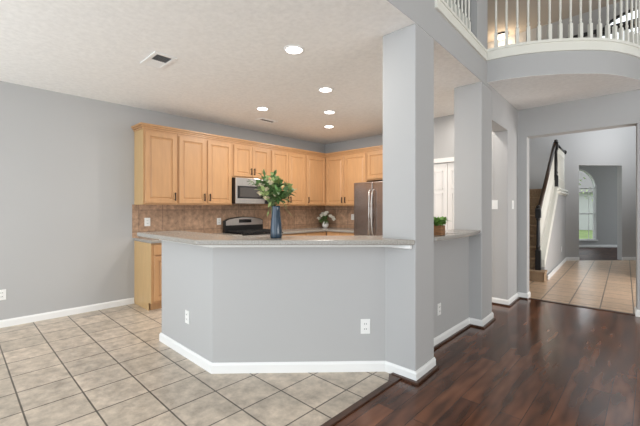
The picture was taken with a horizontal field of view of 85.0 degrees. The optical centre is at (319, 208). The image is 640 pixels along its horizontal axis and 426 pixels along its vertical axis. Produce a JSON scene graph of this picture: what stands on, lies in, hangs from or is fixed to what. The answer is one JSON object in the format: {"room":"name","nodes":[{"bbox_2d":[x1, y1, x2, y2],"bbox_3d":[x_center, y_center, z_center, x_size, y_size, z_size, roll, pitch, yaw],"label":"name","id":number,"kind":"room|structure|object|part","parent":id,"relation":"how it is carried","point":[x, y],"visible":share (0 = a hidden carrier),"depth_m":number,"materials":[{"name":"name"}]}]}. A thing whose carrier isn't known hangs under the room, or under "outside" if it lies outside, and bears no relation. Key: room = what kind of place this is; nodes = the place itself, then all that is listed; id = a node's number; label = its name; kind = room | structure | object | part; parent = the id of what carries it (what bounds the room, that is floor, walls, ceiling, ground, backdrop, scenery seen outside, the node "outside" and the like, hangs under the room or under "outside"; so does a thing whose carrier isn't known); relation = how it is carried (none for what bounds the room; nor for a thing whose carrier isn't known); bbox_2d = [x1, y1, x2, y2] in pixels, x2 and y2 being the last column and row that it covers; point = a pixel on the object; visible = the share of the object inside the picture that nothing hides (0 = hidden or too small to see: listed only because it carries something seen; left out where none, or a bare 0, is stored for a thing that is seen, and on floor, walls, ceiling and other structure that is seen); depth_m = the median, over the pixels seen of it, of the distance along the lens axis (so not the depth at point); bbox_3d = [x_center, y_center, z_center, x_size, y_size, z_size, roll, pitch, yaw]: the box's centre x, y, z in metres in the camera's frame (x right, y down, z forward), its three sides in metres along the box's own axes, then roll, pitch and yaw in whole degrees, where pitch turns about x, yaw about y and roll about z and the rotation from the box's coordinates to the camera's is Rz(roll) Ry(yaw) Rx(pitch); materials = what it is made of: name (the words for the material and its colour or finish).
{"room":"kitchen","nodes":[
{"label":"kitchen","id":0,"kind":"room"},
{"bbox_2d":[0,81,324,319],"bbox_3d":[-2.550,-0.048,5.079,0.150,2.755,7.860,0,0,43],"label":"wall","id":1,"kind":"structure","parent":0,"point":[67,160],"depth_m":4.34,"materials":[{"name":"grey paint"}]},
{"bbox_2d":[0,289,5,299],"bbox_3d":[-3.573,0.965,3.885,0.009,0.118,0.120,0,0,43],"label":"wall outlet","id":2,"kind":"object","parent":1,"relation":"attached to","point":[2,292],"visible":1,"depth_m":3.91,"materials":[{"name":"white plastic"}]},
{"bbox_2d":[0,297,133,327],"bbox_3d":[-3.902,1.288,3.534,0.015,0.083,3.758,0,0,43],"label":"baseboard","id":3,"kind":"structure","parent":1,"relation":"attached to","point":[77,310],"depth_m":4.30,"materials":[{"name":"white paint"}]},
{"bbox_2d":[134,128,176,204],"bbox_3d":[-2.311,-0.573,4.945,0.377,1.035,0.472,0,0,43],"label":"upper cabinet","id":4,"kind":"object","parent":1,"relation":"attached to","point":[155,152],"visible":0.98,"depth_m":4.82,"materials":[{"name":"brown wood"}]},
{"bbox_3d":[-2.492,-0.573,4.797,0.318,1.035,0.008,0,0,43],"label":"panel","id":5,"kind":"part","parent":4,"relation":"part of","materials":[{"name":"brown wood"}]},
{"bbox_3d":[-2.207,-0.561,4.852,0.020,0.968,0.427,0,0,43],"label":"door","id":6,"kind":"part","parent":4,"relation":"part of","materials":[{"name":"brown wood"}]},
{"bbox_2d":[131,122,382,156],"bbox_3d":[-0.760,-1.111,6.093,4.327,0.073,1.777,0,0,-18],"label":"crown molding","id":7,"kind":"structure","parent":4,"relation":"attached to","point":[136,127],"depth_m":5.77,"materials":[{"name":"brown wood"}]},
{"bbox_2d":[177,134,231,204],"bbox_3d":[-1.838,-0.573,5.444,0.377,1.035,0.898,0,0,43],"label":"upper cabinet","id":8,"kind":"object","parent":1,"relation":"attached to","point":[204,165],"visible":0.91,"depth_m":5.30,"materials":[{"name":"brown wood"}]},
{"bbox_3d":[-1.892,-0.561,5.184,0.020,0.968,0.412,0,0,43],"label":"door","id":9,"kind":"part","parent":8,"relation":"part of","materials":[{"name":"brown wood"}]},
{"bbox_3d":[-1.583,-0.561,5.510,0.020,0.968,0.416,0,0,43],"label":"door","id":10,"kind":"part","parent":8,"relation":"part of","materials":[{"name":"brown wood"}]},
{"bbox_2d":[132,204,324,237],"bbox_3d":[-1.258,0.120,6.324,0.011,0.580,3.975,0,0,43],"label":"backsplash","id":11,"kind":"structure","parent":1,"relation":"attached to","point":[191,218],"depth_m":5.72,"materials":[{"name":"brown tile"}]},
{"bbox_2d":[144,218,149,225],"bbox_3d":[-2.482,0.193,5.019,0.009,0.120,0.080,0,0,43],"label":"wall outlet","id":12,"kind":"object","parent":11,"relation":"attached to","point":[146,220],"visible":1,"depth_m":5.01,"materials":[{"name":"white plastic"}]},
{"bbox_2d":[232,143,269,179],"bbox_3d":[-1.258,-0.800,6.055,0.377,0.580,0.783,0,0,43],"label":"upper cabinet","id":13,"kind":"object","parent":1,"relation":"attached to","point":[248,161],"visible":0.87,"depth_m":5.91,"materials":[{"name":"brown wood"}]},
{"bbox_3d":[-1.284,-0.788,5.825,0.020,0.513,0.356,0,0,43],"label":"door","id":14,"kind":"part","parent":13,"relation":"part of","materials":[{"name":"brown wood"}]},
{"bbox_3d":[-1.033,-0.788,6.089,0.020,0.513,0.360,0,0,43],"label":"door","id":15,"kind":"part","parent":13,"relation":"part of","materials":[{"name":"brown wood"}]},
{"bbox_2d":[232,177,271,203],"bbox_3d":[-1.221,-0.292,6.017,0.457,0.420,0.760,0,0,43],"label":"microwave","id":16,"kind":"object","parent":1,"relation":"attached to","point":[243,192],"visible":0.43,"depth_m":5.75,"materials":[{"name":"silver metal"}]},
{"bbox_3d":[-1.153,-0.270,5.825,0.002,0.155,0.425,0,0,43],"label":"glass","id":17,"kind":"part","parent":16,"relation":"part of","materials":[{"name":"grey glass"}]},
{"bbox_2d":[260,149,304,205],"bbox_3d":[-0.683,-0.573,6.661,0.377,1.035,0.883,0,0,43],"label":"upper cabinet","id":18,"kind":"object","parent":1,"relation":"attached to","point":[290,166],"visible":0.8,"depth_m":6.61,"materials":[{"name":"brown wood"}]},
{"bbox_3d":[-0.731,-0.561,6.408,0.020,0.968,0.394,0,0,43],"label":"door","id":19,"kind":"part","parent":18,"relation":"part of","materials":[{"name":"brown wood"}]},
{"bbox_3d":[-0.443,-0.561,6.712,0.020,0.968,0.430,0,0,43],"label":"door","id":20,"kind":"part","parent":18,"relation":"part of","materials":[{"name":"brown wood"}]},
{"bbox_2d":[305,154,325,205],"bbox_3d":[-0.069,-0.573,7.308,0.377,1.035,0.898,0,0,43],"label":"upper cabinet","id":21,"kind":"object","parent":1,"relation":"attached to","point":[315,166],"visible":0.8,"depth_m":7.08,"materials":[{"name":"brown wood"}]},
{"bbox_2d":[0,0,481,144],"bbox_3d":[-1.115,-1.445,3.717,4.106,0.040,7.860,0,0,43],"label":"ceiling","id":22,"kind":"structure","parent":0,"point":[232,61],"depth_m":3.27,"materials":[{"name":"paint"}]},
{"bbox_2d":[140,51,177,69],"bbox_3d":[-1.552,-1.419,3.353,0.370,0.012,0.210,0,0,43],"label":"ceiling vent","id":23,"kind":"object","parent":22,"relation":"in","point":[158,60],"visible":1,"depth_m":3.34,"materials":[{"name":"white metal"}]},
{"bbox_2d":[256,107,268,110],"bbox_3d":[-0.818,-1.419,4.969,0.190,0.009,0.190,0,0,43],"label":"recessed light","id":24,"kind":"object","parent":22,"relation":"in","point":[257,108],"visible":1,"depth_m":4.94,"materials":[{"name":"white"}]},
{"bbox_2d":[255,118,277,123],"bbox_3d":[-0.864,-1.419,5.643,0.170,0.012,0.330,0,0,43],"label":"ceiling vent","id":25,"kind":"object","parent":22,"relation":"in","point":[259,119],"visible":1,"depth_m":5.62,"materials":[{"name":"white paint"}]},
{"bbox_2d":[283,45,304,54],"bbox_3d":[-0.233,-1.419,3.126,0.190,0.009,0.190,0,0,43],"label":"recessed light","id":26,"kind":"object","parent":22,"relation":"in","point":[290,49],"visible":1,"depth_m":3.11,"materials":[{"name":"white paint"}]},
{"bbox_2d":[318,87,333,92],"bbox_3d":[0.067,-1.419,4.176,0.190,0.009,0.190,0,0,43],"label":"recessed light","id":27,"kind":"object","parent":22,"relation":"in","point":[321,89],"visible":1,"depth_m":4.15,"materials":[{"name":"white"}]},
{"bbox_2d":[323,110,335,113],"bbox_3d":[0.140,-1.419,5.148,0.190,0.009,0.190,0,0,43],"label":"recessed light","id":28,"kind":"object","parent":22,"relation":"in","point":[326,111],"visible":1,"depth_m":5.14,"materials":[{"name":"white"}]},
{"bbox_2d":[162,240,384,362],"bbox_3d":[-0.551,0.805,3.025,2.274,1.050,0.558,0,0,16],"label":"wall","id":29,"kind":"structure","parent":0,"point":[243,304],"depth_m":2.85,"materials":[{"name":"grey paint"}]},
{"bbox_2d":[185,310,188,323],"bbox_3d":[-1.189,0.969,3.119,0.072,0.115,0.009,0,0,43],"label":"wall outlet","id":30,"kind":"object","parent":29,"relation":"attached to","point":[186,311],"visible":1,"depth_m":3.11,"materials":[{"name":"white plastic"}]},
{"bbox_2d":[137,231,414,244],"bbox_3d":[-0.576,0.260,3.035,2.700,0.039,0.943,0,0,17],"label":"countertop","id":31,"kind":"structure","parent":29,"relation":"on","point":[195,238],"depth_m":2.71,"materials":[{"name":"grey stone"}]},
{"bbox_2d":[270,206,281,237],"bbox_3d":[-0.361,0.108,2.867,0.098,0.262,0.098,0,0,43],"label":"vase","id":32,"kind":"object","parent":31,"relation":"on","point":[276,226],"visible":0.98,"depth_m":2.83,"materials":[{"name":"blue ceramic"}]},
{"bbox_2d":[247,169,295,215],"bbox_3d":[-0.371,-0.135,2.858,0.348,0.398,0.460,0,0,43],"label":"flower bouquet","id":33,"kind":"object","parent":32,"relation":"in","point":[267,189],"visible":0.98,"depth_m":2.82,"materials":[{"name":"green plant"}]},
{"bbox_2d":[164,240,411,248],"bbox_3d":[-0.496,0.296,2.923,2.444,0.031,0.475,0,0,17],"label":"trim","id":34,"kind":"structure","parent":29,"relation":"attached to","point":[210,246],"depth_m":2.81,"materials":[{"name":"white paint"}]},
{"bbox_2d":[159,332,435,380],"bbox_3d":[-0.385,1.288,2.986,2.652,0.083,0.596,0,0,15],"label":"baseboard","id":35,"kind":"structure","parent":29,"relation":"attached to","point":[314,366],"depth_m":2.83,"materials":[{"name":"white paint"}]},
{"bbox_2d":[361,319,369,333],"bbox_3d":[0.371,0.964,2.853,0.078,0.120,0.009,0,0,-2],"label":"wall outlet","id":36,"kind":"object","parent":29,"relation":"attached to","point":[365,323],"visible":1,"depth_m":2.85,"materials":[{"name":"white plastic"}]},
{"bbox_2d":[388,365,438,385],"bbox_3d":[0.775,1.320,2.747,0.524,0.020,0.221,0,0,-18],"label":"trim","id":37,"kind":"structure","parent":29,"relation":"attached to","point":[393,377],"depth_m":2.71,"materials":[{"name":"brown wood"}]},
{"bbox_2d":[0,247,639,425],"bbox_3d":[5.101,1.360,6.360,10.350,0.060,22.250,0,0,43],"label":"floor","id":38,"kind":"structure","parent":0,"point":[109,366],"depth_m":2.73,"materials":[{"name":"beige tile"}]},
{"bbox_2d":[134,241,161,310],"bbox_3d":[-1.903,0.891,5.172,0.654,0.878,1.362,0,0,43],"label":"base cabinet","id":39,"kind":"object","parent":38,"relation":"on","point":[147,256],"visible":0.18,"depth_m":4.58,"materials":[{"name":"brown wood"}]},
{"bbox_3d":[-2.391,0.891,4.700,0.595,0.878,0.006,0,0,43],"label":"panel","id":40,"kind":"part","parent":39,"relation":"part of","materials":[{"name":"brown wood"}]},
{"bbox_3d":[-2.004,0.537,4.662,0.020,0.135,0.410,0,0,43],"label":"drawer","id":41,"kind":"part","parent":39,"relation":"part of","materials":[{"name":"brown wood"}]},
{"bbox_3d":[-2.004,0.915,4.662,0.020,0.580,0.410,0,0,43],"label":"door","id":42,"kind":"part","parent":39,"relation":"part of","materials":[{"name":"brown wood"}]},
{"bbox_2d":[134,233,241,243],"bbox_3d":[-1.913,0.430,5.177,0.616,0.040,1.376,0,0,43],"label":"countertop","id":43,"kind":"structure","parent":39,"relation":"on","point":[142,239],"depth_m":4.72,"materials":[{"name":"grey stone"}]},
{"bbox_2d":[223,217,282,235],"bbox_3d":[-1.111,0.737,5.926,0.713,1.187,0.790,0,0,43],"label":"range","id":44,"kind":"object","parent":38,"relation":"on","point":[244,226],"visible":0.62,"depth_m":5.96,"materials":[{"name":"metal"}]},
{"bbox_3d":[-1.316,0.220,6.120,0.010,0.131,0.752,0,0,43],"label":"control panel","id":45,"kind":"part","parent":44,"relation":"part of","materials":[{"name":"metal"}]},
{"bbox_2d":[228,232,282,235],"bbox_3d":[-1.115,0.415,5.930,0.560,0.020,0.790,0,0,43],"label":"cooktop","id":46,"kind":"object","parent":44,"relation":"in","point":[240,233],"depth_m":5.67,"materials":[{"name":"black glass"}]},
{"bbox_2d":[282,231,325,235],"bbox_3d":[-0.474,0.891,6.679,0.654,0.878,1.168,0,0,43],"label":"base cabinet","id":47,"kind":"object","parent":38,"relation":"on","point":[310,233],"visible":0.13,"depth_m":6.55,"materials":[{"name":"brown wood"}]},
{"bbox_3d":[-0.465,0.537,6.285,0.020,0.135,0.550,0,0,43],"label":"drawer","id":48,"kind":"part","parent":47,"relation":"part of","materials":[{"name":"brown wood"}]},
{"bbox_3d":[-0.076,0.537,6.694,0.020,0.135,0.540,0,0,43],"label":"drawer","id":49,"kind":"part","parent":47,"relation":"part of","materials":[{"name":"brown wood"}]},
{"bbox_2d":[282,227,353,233],"bbox_3d":[-0.003,0.430,6.646,1.366,0.040,1.756,0,0,43],"label":"countertop","id":50,"kind":"structure","parent":47,"relation":"on","point":[318,229],"depth_m":6.74,"materials":[{"name":"grey stone"}]},
{"bbox_2d":[322,221,328,227],"bbox_3d":[0.115,0.340,7.430,0.140,0.140,0.140,0,0,43],"label":"vase","id":51,"kind":"object","parent":50,"relation":"on","point":[326,225],"visible":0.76,"depth_m":7.38,"materials":[{"name":"white ceramic"}]},
{"bbox_2d":[317,211,335,224],"bbox_3d":[0.127,0.195,7.363,0.386,0.283,0.289,0,0,43],"label":"flower bouquet","id":52,"kind":"object","parent":51,"relation":"in","point":[324,214],"visible":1,"depth_m":7.35,"materials":[{"name":"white plant"}]},
{"bbox_2d":[327,231,353,235],"bbox_3d":[0.595,0.891,6.851,0.773,0.878,0.654,0,0,43],"label":"base cabinet","id":53,"kind":"object","parent":38,"relation":"on","point":[328,232],"visible":0.11,"depth_m":6.68,"materials":[{"name":"brown wood"}]},
{"bbox_3d":[0.271,0.537,6.774,0.350,0.135,0.020,0,0,43],"label":"drawer","id":54,"kind":"part","parent":53,"relation":"part of","materials":[{"name":"brown wood"}]},
{"bbox_3d":[0.538,0.537,6.521,0.345,0.135,0.020,0,0,43],"label":"drawer","id":55,"kind":"part","parent":53,"relation":"part of","materials":[{"name":"brown wood"}]},
{"bbox_2d":[320,381,393,425],"bbox_3d":[-0.939,1.324,1.097,0.048,0.012,4.300,0,0,43],"label":"trim","id":56,"kind":"structure","parent":38,"relation":"on","point":[359,403],"depth_m":2.34,"materials":[{"name":"brown wood"}]},
{"bbox_2d":[354,181,382,235],"bbox_3d":[1.154,0.435,6.180,0.905,1.790,0.824,0,0,43],"label":"fridge","id":57,"kind":"object","parent":38,"relation":"on","point":[368,196],"visible":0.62,"depth_m":6.01,"materials":[{"name":"grey metal"}]},
{"bbox_3d":[0.774,0.075,6.142,0.402,1.070,0.068,0,0,43],"label":"door","id":58,"kind":"part","parent":57,"relation":"part of","materials":[{"name":"metal"}]},
{"bbox_3d":[0.845,0.070,5.963,0.032,0.817,0.086,0,0,33],"label":"handle","id":59,"kind":"part","parent":57,"relation":"part of","materials":[{"name":"metal"}]},
{"bbox_3d":[0.890,0.070,5.920,0.086,0.817,0.032,0,0,-36],"label":"handle","id":60,"kind":"part","parent":57,"relation":"part of","materials":[{"name":"metal"}]},
{"bbox_3d":[1.105,0.075,5.828,0.488,1.070,0.068,0,0,43],"label":"door","id":61,"kind":"part","parent":57,"relation":"part of","materials":[{"name":"metal"}]},
{"bbox_2d":[529,139,568,281],"bbox_3d":[4.886,-0.108,8.058,1.100,2.877,3.876,0,0,41],"label":"staircase","id":62,"kind":"structure","parent":38,"relation":"on","point":[546,204],"depth_m":7.30,"materials":[{"name":"white paint"}]},
{"bbox_3d":[4.034,0.534,6.449,0.100,1.195,0.100,0,0,41],"label":"newel post","id":63,"kind":"part","parent":62,"relation":"part of","materials":[{"name":"black wood"}]},
{"bbox_3d":[4.646,-0.685,7.132,0.072,1.569,1.841,0,0,42],"label":"handrail","id":64,"kind":"part","parent":62,"relation":"part of","materials":[{"name":"brown"}]},
{"bbox_3d":[5.280,-0.990,7.810,0.100,1.115,0.100,0,0,41],"label":"newel post","id":65,"kind":"part","parent":62,"relation":"part of","materials":[{"name":"black wood"}]},
{"bbox_3d":[5.807,-0.409,8.356,0.090,0.115,1.636,0,0,41],"label":"landing trim","id":66,"kind":"part","parent":62,"relation":"part of","materials":[{"name":"white paint"}]},
{"bbox_2d":[528,298,634,314],"bbox_3d":[3.512,1.326,4.760,1.195,0.008,0.060,0,0,43],"label":"trim","id":67,"kind":"structure","parent":38,"relation":"on","point":[528,298],"depth_m":4.71,"materials":[{"name":"brown wood"}]},
{"bbox_2d":[325,135,382,235],"bbox_3d":[1.032,-0.048,6.995,2.410,2.755,0.150,0,0,43],"label":"wall","id":68,"kind":"structure","parent":0,"point":[372,141],"depth_m":7.20,"materials":[{"name":"grey paint"}]},
{"bbox_2d":[325,206,353,227],"bbox_3d":[0.617,0.176,7.277,1.399,0.468,0.011,0,0,43],"label":"backsplash","id":69,"kind":"structure","parent":68,"relation":"attached to","point":[342,214],"depth_m":7.44,"materials":[{"name":"brown tile"}]},
{"bbox_2d":[326,152,375,205],"bbox_3d":[0.592,-0.573,7.046,1.056,1.035,0.377,0,0,43],"label":"upper cabinet","id":70,"kind":"object","parent":68,"relation":"attached to","point":[342,171],"visible":0.83,"depth_m":6.96,"materials":[{"name":"brown wood"}]},
{"bbox_3d":[0.304,-0.561,7.126,0.470,0.968,0.020,0,0,43],"label":"door","id":71,"kind":"part","parent":70,"relation":"part of","materials":[{"name":"brown wood"}]},
{"bbox_3d":[0.680,-0.561,6.770,0.514,0.968,0.020,0,0,43],"label":"door","id":72,"kind":"part","parent":70,"relation":"part of","materials":[{"name":"brown wood"}]},
{"bbox_2d":[367,149,382,180],"bbox_3d":[1.318,-0.810,6.357,0.938,0.560,0.377,0,0,43],"label":"upper cabinet","id":73,"kind":"object","parent":68,"relation":"attached to","point":[374,158],"visible":0.27,"depth_m":6.45,"materials":[{"name":"brown wood"}]},
{"bbox_2d":[383,24,433,370],"bbox_3d":[0.742,-0.048,2.904,0.300,2.755,0.345,0,0,43],"label":"wall column","id":74,"kind":"structure","parent":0,"point":[408,52],"depth_m":2.78,"materials":[{"name":"grey paint"}]},
{"bbox_2d":[434,236,468,337],"bbox_3d":[1.221,0.805,3.576,0.120,1.050,1.290,0,0,43],"label":"wall","id":75,"kind":"structure","parent":0,"point":[451,256],"depth_m":3.63,"materials":[{"name":"grey paint"}]},
{"bbox_2d":[437,303,440,315],"bbox_3d":[1.175,0.990,3.434,0.009,0.115,0.070,0,0,43],"label":"wall outlet","id":76,"kind":"object","parent":75,"relation":"attached to","point":[439,304],"visible":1,"depth_m":3.42,"materials":[{"name":"white plastic"}]},
{"bbox_2d":[434,229,480,240],"bbox_3d":[1.265,0.258,3.511,0.420,0.035,1.318,0,0,43],"label":"countertop","id":77,"kind":"structure","parent":75,"relation":"on","point":[453,233],"depth_m":3.36,"materials":[{"name":"grey stone"}]},
{"bbox_2d":[434,216,447,234],"bbox_3d":[1.080,0.152,3.171,0.208,0.174,0.179,0,0,39],"label":"potted plant","id":78,"kind":"object","parent":77,"relation":"on","point":[439,223],"visible":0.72,"depth_m":3.13,"materials":[{"name":"green plant"}]},
{"bbox_2d":[434,312,493,345],"bbox_3d":[1.433,1.288,3.661,0.241,0.083,1.705,0,0,43],"label":"baseboard","id":79,"kind":"structure","parent":75,"relation":"attached to","point":[456,328],"depth_m":3.82,"materials":[{"name":"white paint"}]},
{"bbox_2d":[434,318,495,349],"bbox_3d":[1.480,1.321,3.621,0.163,0.018,1.691,0,0,43],"label":"trim","id":80,"kind":"structure","parent":79,"relation":"attached to","point":[493,319],"depth_m":3.76,"materials":[{"name":"brown wood"}]},
{"bbox_2d":[387,0,528,299],"bbox_3d":[-0.024,-1.470,2.090,0.290,5.600,9.000,0,0,43],"label":"wall","id":81,"kind":"structure","parent":0,"point":[511,146],"depth_m":4.84,"materials":[{"name":"grey paint"}]},
{"bbox_2d":[435,0,487,60],"bbox_3d":[1.363,-1.746,3.532,0.296,0.108,1.401,0,0,43],"label":"trim","id":82,"kind":"structure","parent":81,"relation":"on","point":[441,6],"depth_m":3.34,"materials":[{"name":"white paint"}]},
{"bbox_2d":[444,0,470,30],"bbox_3d":[1.297,-2.290,3.400,0.055,0.980,1.112,0,0,41],"label":"railing","id":83,"kind":"object","parent":82,"relation":"on","point":[451,3],"visible":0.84,"depth_m":3.58,"materials":[{"name":"white paint"}]},
{"bbox_2d":[492,200,497,208],"bbox_3d":[2.442,-0.055,4.885,0.085,0.125,0.011,0,0,43],"label":"light switch","id":84,"kind":"object","parent":81,"relation":"attached to","point":[494,202],"visible":0.79,"depth_m":4.88,"materials":[{"name":"white plastic"}]},
{"bbox_2d":[492,297,527,306],"bbox_3d":[2.721,1.321,4.997,0.645,0.018,0.238,0,0,-39],"label":"trim","id":85,"kind":"structure","parent":81,"relation":"attached to","point":[518,298],"depth_m":4.86,"materials":[{"name":"brown wood"}]},
{"bbox_2d":[492,291,530,304],"bbox_3d":[2.775,1.288,4.987,0.917,0.083,0.340,0,0,-16],"label":"baseboard","id":86,"kind":"structure","parent":81,"relation":"attached to","point":[518,294],"depth_m":4.90,"materials":[{"name":"white paint"}]},
{"bbox_2d":[434,115,493,296],"bbox_3d":[2.033,-0.048,5.384,1.260,2.755,0.150,0,0,43],"label":"wall","id":87,"kind":"structure","parent":0,"point":[443,126],"depth_m":5.35,"materials":[{"name":"grey paint"}]},
{"bbox_2d":[434,157,453,229],"bbox_3d":[1.953,0.275,5.365,1.130,2.110,0.096,0,0,43],"label":"door","id":88,"kind":"structure","parent":87,"relation":"in","point":[443,172],"depth_m":5.39,"materials":[{"name":"white paint"}]},
{"bbox_3d":[1.940,0.275,5.352,1.130,2.110,0.021,0,0,43],"label":"casing","id":89,"kind":"part","parent":88,"relation":"part of","materials":[{"name":"white paint"}]},
{"bbox_2d":[455,0,487,48],"bbox_3d":[1.730,-2.995,4.024,0.292,2.550,0.380,0,0,43],"label":"wall pier","id":90,"kind":"object","parent":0,"point":[478,9],"visible":0.2,"depth_m":3.87,"materials":[{"name":"grey paint"}]},
{"bbox_2d":[454,82,491,319],"bbox_3d":[1.833,-0.048,4.160,0.315,2.755,0.400,0,0,43],"label":"wall pier","id":91,"kind":"object","parent":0,"point":[472,102],"visible":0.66,"depth_m":3.99,"materials":[{"name":"grey paint"}]},
{"bbox_2d":[487,83,507,131],"bbox_3d":[2.168,-1.395,4.497,0.277,0.650,0.950,0,0,43],"label":"wall passage header","id":92,"kind":"structure","parent":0,"point":[499,103],"depth_m":4.49,"materials":[{"name":"grey paint"}]},
{"bbox_2d":[488,0,624,42],"bbox_3d":[1.944,-4.320,2.718,9.920,0.100,12.620,0,0,43],"label":"ceiling","id":93,"kind":"structure","parent":0,"point":[533,4],"depth_m":7.60,"materials":[{"name":"beige paint"}]},
{"bbox_2d":[498,32,504,39],"bbox_3d":[4.456,-4.215,8.564,0.300,0.107,0.300,0,0,43],"label":"ceiling light","id":94,"kind":"object","parent":93,"relation":"attached to","point":[501,36],"visible":0.77,"depth_m":8.48,"materials":[{"name":"white metal"}]},
{"bbox_2d":[488,0,637,48],"bbox_3d":[6.035,-3.120,7.453,5.300,2.300,0.120,0,0,43],"label":"wall","id":95,"kind":"structure","parent":0,"point":[585,16],"depth_m":7.85,"materials":[{"name":"grey paint"}]},
{"bbox_2d":[566,18,637,37],"bbox_3d":[5.886,-3.755,7.373,2.007,0.120,0.120,0,0,43],"label":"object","id":96,"kind":"object","parent":95,"relation":"attached to","point":[585,34],"visible":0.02,"depth_m":7.28,"materials":[{"name":"black paint"}]},
{"bbox_2d":[596,5,637,38],"bbox_3d":[6.457,-3.570,7.025,1.422,1.100,0.140,0,0,43],"label":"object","id":97,"kind":"structure","parent":95,"relation":"in","point":[603,17],"depth_m":7.25,"materials":[{"name":"white glass"}]},
{"bbox_2d":[487,73,639,109],"bbox_3d":[3.368,-1.469,4.586,1.465,0.002,2.710,0,0,43],"label":"ceiling","id":98,"kind":"structure","parent":0,"point":[527,92],"depth_m":4.23,"materials":[{"name":"paint"}]},
{"bbox_2d":[487,50,639,106],"bbox_3d":[2.659,-1.600,5.259,3.420,0.260,2.710,0,0,43],"label":"wall","id":99,"kind":"structure","parent":0,"point":[578,61],"depth_m":3.84,"materials":[{"name":"grey paint"}]},
{"bbox_2d":[487,38,639,60],"bbox_3d":[3.495,-1.782,4.244,3.091,0.125,0.678,0,0,-19],"label":"trim","id":100,"kind":"structure","parent":99,"relation":"attached to","point":[561,44],"depth_m":3.82,"materials":[{"name":"white paint"}]},
{"bbox_2d":[529,126,635,259],"bbox_3d":[8.531,-0.620,9.067,7.354,3.900,0.140,0,0,-2],"label":"wall","id":101,"kind":"structure","parent":0,"point":[615,146],"depth_m":8.96,"materials":[{"name":"grey paint"}]},
{"bbox_2d":[547,257,578,279],"bbox_3d":[5.372,1.288,7.778,0.252,0.083,3.441,0,0,43],"label":"baseboard","id":102,"kind":"structure","parent":101,"relation":"attached to","point":[552,272],"depth_m":8.07,"materials":[{"name":"white paint"}]},
{"bbox_2d":[622,257,635,259],"bbox_3d":[8.575,1.288,8.991,1.614,0.083,0.015,0,0,-2],"label":"baseboard","id":103,"kind":"structure","parent":101,"relation":"attached to","point":[623,258],"depth_m":8.97,"materials":[{"name":"white paint"}]},
{"bbox_2d":[527,89,639,309],"bbox_3d":[5.217,-0.070,3.198,5.831,2.800,0.180,0,0,43],"label":"wall","id":104,"kind":"structure","parent":0,"point":[617,110],"depth_m":4.57,"materials":[{"name":"grey paint"}]},
{"bbox_2d":[634,306,639,316],"bbox_3d":[5.638,1.288,2.788,4.655,0.083,0.195,0,0,43],"label":"baseboard","id":105,"kind":"structure","parent":104,"relation":"attached to","point":[637,312],"depth_m":4.30,"materials":[{"name":"white paint"}]},
{"bbox_2d":[579,166,616,244],"bbox_3d":[9.442,-0.220,12.062,6.505,3.100,0.140,0,0,-2],"label":"wall","id":106,"kind":"structure","parent":0,"point":[605,177],"depth_m":12.00,"materials":[{"name":"grey paint"}]},
{"bbox_2d":[579,169,597,240],"bbox_3d":[8.792,-0.139,11.997,1.471,2.499,0.128,0,0,-2],"label":"window","id":107,"kind":"structure","parent":106,"relation":"in","point":[587,186],"depth_m":12.06,"materials":[{"name":"glass"}]},
{"bbox_2d":[579,245,616,246],"bbox_3d":[9.798,1.288,11.994,5.798,0.083,0.015,0,0,-2],"label":"baseboard","id":108,"kind":"structure","parent":106,"relation":"attached to","point":[579,245],"depth_m":11.98,"materials":[{"name":"white paint"}]},
{"bbox_3d":[2.659,-1.783,5.259,3.420,0.105,2.710,0,0,43],"label":"floor","id":109,"kind":"structure","parent":0,"visible":0},
{"bbox_2d":[494,0,639,46],"bbox_3d":[3.086,-2.331,4.059,2.219,0.982,0.464,0,0,-8],"label":"railing","id":110,"kind":"object","parent":109,"relation":"on","point":[625,35],"visible":0.96,"depth_m":3.90,"materials":[{"name":"white paint"}]}
]}

